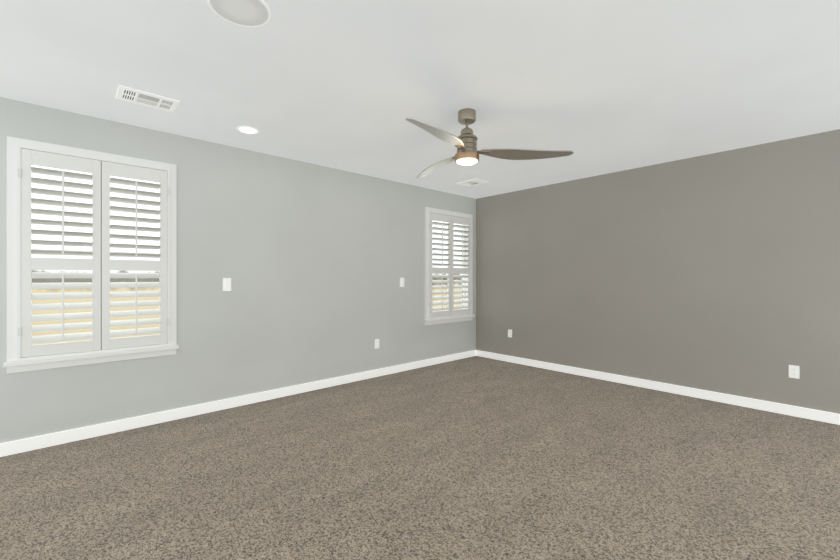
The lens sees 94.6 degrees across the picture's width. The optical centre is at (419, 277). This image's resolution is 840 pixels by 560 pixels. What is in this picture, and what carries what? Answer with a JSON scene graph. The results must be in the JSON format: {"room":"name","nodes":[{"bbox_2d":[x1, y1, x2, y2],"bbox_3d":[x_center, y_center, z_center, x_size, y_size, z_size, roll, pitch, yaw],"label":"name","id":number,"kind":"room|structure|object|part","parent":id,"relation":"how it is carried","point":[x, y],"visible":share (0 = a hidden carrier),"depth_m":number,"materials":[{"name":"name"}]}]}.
{"room":"empty bedroom","nodes":[
{"label":"empty bedroom","id":0,"kind":"room"},
{"bbox_2d":[0,97,475,442],"bbox_3d":[-1.346,-0.005,4.667,6.437,2.700,0.160,0,0,-42],"label":"wall","id":1,"kind":"structure","parent":0,"point":[315,263],"depth_m":4.16,"materials":[{"name":"grey paint"}]},
{"bbox_2d":[3,136,178,373],"bbox_3d":[-2.744,-0.170,3.330,1.130,1.790,0.185,0,0,-42],"label":"window","id":2,"kind":"structure","parent":1,"relation":"in","point":[15,363],"depth_m":3.09,"materials":[{"name":"white wood"}]},
{"bbox_2d":[18,169,169,335],"bbox_3d":[-2.692,-0.190,3.273,0.984,1.278,0.007,0,0,-42],"label":"window hinges","id":3,"kind":"object","parent":2,"relation":"attached to","point":[20,328],"visible":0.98,"depth_m":2.96,"materials":[{"name":"silver metal"}]},
{"bbox_2d":[21,148,166,357],"bbox_3d":[-2.702,-0.188,3.284,0.946,1.599,0.097,0,0,-42],"label":"window shutters","id":4,"kind":"object","parent":2,"relation":"attached to","point":[101,264],"visible":1,"depth_m":3.24,"materials":[{"name":"white wood"}]},
{"bbox_2d":[32,166,159,342],"bbox_3d":[-2.796,-0.188,3.387,0.990,1.645,0.060,0,0,-42],"label":"window unit","id":5,"kind":"structure","parent":2,"relation":"attached to","point":[43,249],"depth_m":3.31,"materials":[{"name":"white plastic"}]},
{"bbox_2d":[223,278,230,290],"bbox_3d":[-1.977,0.073,3.973,0.080,0.132,0.012,0,0,-42],"label":"light switch","id":6,"kind":"object","parent":1,"relation":"attached to","point":[226,284],"visible":1,"depth_m":3.97,"materials":[{"name":"white plastic"}]},
{"bbox_2d":[0,350,475,456],"bbox_3d":[-1.292,1.295,4.598,6.103,0.100,0.014,0,0,-42],"label":"baseboard","id":7,"kind":"structure","parent":1,"relation":"attached to","point":[37,442],"depth_m":3.75,"materials":[{"name":"white wood"}]},
{"bbox_2d":[375,339,378,348],"bbox_3d":[-0.581,0.900,5.253,0.076,0.124,0.008,0,0,-42],"label":"outlet","id":8,"kind":"object","parent":1,"relation":"attached to","point":[376,343],"visible":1,"depth_m":5.25,"materials":[{"name":"white plastic"}]},
{"bbox_2d":[400,278,403,286],"bbox_3d":[-0.254,0.070,5.550,0.080,0.132,0.012,0,0,-42],"label":"light switch","id":9,"kind":"object","parent":1,"relation":"attached to","point":[401,282],"visible":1,"depth_m":5.54,"materials":[{"name":"white plastic"}]},
{"bbox_2d":[424,207,474,325],"bbox_3d":[0.452,-0.170,6.255,1.130,1.790,0.185,0,0,-42],"label":"window","id":10,"kind":"structure","parent":1,"relation":"in","point":[428,320],"depth_m":6.03,"materials":[{"name":"white wood"}]},
{"bbox_2d":[432,225,465,309],"bbox_3d":[0.400,-0.188,6.312,0.990,1.645,0.060,0,0,-42],"label":"window unit","id":11,"kind":"structure","parent":10,"relation":"attached to","point":[464,253],"depth_m":6.60,"materials":[{"name":"white plastic"}]},
{"bbox_2d":[430,213,469,317],"bbox_3d":[0.494,-0.188,6.209,0.946,1.599,0.097,0,0,-42],"label":"window shutters","id":12,"kind":"object","parent":10,"relation":"attached to","point":[450,270],"visible":0.98,"depth_m":6.18,"materials":[{"name":"white wood"}]},
{"bbox_2d":[0,356,839,559],"bbox_3d":[0.454,1.405,2.701,6.437,0.120,5.491,0,0,-42],"label":"floor","id":13,"kind":"structure","parent":0,"point":[476,458],"depth_m":2.58,"materials":[{"name":"beige carpet"}]},
{"bbox_2d":[0,0,839,198],"bbox_3d":[0.454,-1.415,2.701,6.437,0.120,5.491,0,0,-42],"label":"ceiling","id":14,"kind":"structure","parent":0,"point":[599,87],"depth_m":2.61,"materials":[{"name":"white paint"}]},
{"bbox_2d":[116,85,179,112],"bbox_3d":[-2.068,-1.351,2.947,0.370,0.009,0.265,0,0,-42],"label":"ceiling vent","id":15,"kind":"object","parent":14,"relation":"in","point":[135,96],"visible":1,"depth_m":2.93,"materials":[{"name":"white metal"}]},
{"bbox_2d":[207,0,270,26],"bbox_3d":[-0.905,-1.352,1.948,0.292,0.006,0.292,0,0,-42],"label":"ceiling speaker","id":16,"kind":"object","parent":14,"relation":"attached to","point":[250,13],"visible":1,"depth_m":1.97,"materials":[{"name":"white plastic"}]},
{"bbox_2d":[237,126,258,133],"bbox_3d":[-1.580,-1.352,3.560,0.190,0.006,0.190,0,0,-42],"label":"recessed light","id":17,"kind":"object","parent":14,"relation":"in","point":[247,130],"visible":1,"depth_m":3.56,"materials":[{"name":"white"}]},
{"bbox_2d":[457,179,487,186],"bbox_3d":[0.747,-1.351,5.526,0.265,0.009,0.370,0,0,-42],"label":"ceiling vent","id":18,"kind":"object","parent":14,"relation":"in","point":[472,182],"visible":1,"depth_m":5.50,"materials":[{"name":"white"}]},
{"bbox_2d":[405,108,573,178],"bbox_3d":[0.545,-1.173,3.146,1.397,0.365,1.573,0,0,3],"label":"ceiling fan","id":19,"kind":"object","parent":14,"relation":"hanging from","point":[500,153],"depth_m":3.13,"materials":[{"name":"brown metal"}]},
{"bbox_3d":[0.133,-1.017,3.572,0.166,0.053,0.782,0,0,-27],"label":"ceiling fan blade","id":20,"kind":"part","parent":19,"relation":"part of","materials":[{"name":"grey wood"}]},
{"bbox_3d":[0.165,-1.017,2.756,0.166,0.053,0.782,0,0,33],"label":"ceiling fan blade","id":21,"kind":"part","parent":19,"relation":"part of","materials":[{"name":"grey wood"}]},
{"bbox_2d":[455,151,478,164],"bbox_3d":[0.384,-0.968,3.173,0.200,0.075,0.200,0,0,-42],"label":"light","id":22,"kind":"object","parent":19,"relation":"attached to","point":[467,158],"visible":1,"depth_m":3.10,"materials":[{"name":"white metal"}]},
{"bbox_2d":[476,129,839,413],"bbox_3d":[2.823,-0.005,4.761,0.160,2.700,5.331,0,0,-42],"label":"wall","id":23,"kind":"structure","parent":0,"point":[718,272],"depth_m":4.42,"materials":[{"name":"beige paint"}]},
{"bbox_2d":[508,329,511,337],"bbox_3d":[1.429,0.890,6.160,0.008,0.124,0.076,0,0,-42],"label":"outlet","id":24,"kind":"object","parent":23,"relation":"attached to","point":[509,333],"visible":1,"depth_m":6.16,"materials":[{"name":"white plastic"}]},
{"bbox_2d":[476,350,839,424],"bbox_3d":[2.705,1.295,4.761,0.014,0.100,5.171,0,0,-42],"label":"baseboard","id":25,"kind":"structure","parent":23,"relation":"attached to","point":[808,413],"depth_m":4.41,"materials":[{"name":"white wood"}]},
{"bbox_2d":[789,365,798,378],"bbox_3d":[3.627,0.915,3.758,0.008,0.124,0.076,0,0,-42],"label":"outlet","id":26,"kind":"object","parent":23,"relation":"attached to","point":[793,371],"visible":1,"depth_m":3.76,"materials":[{"name":"white plastic"}]}
]}

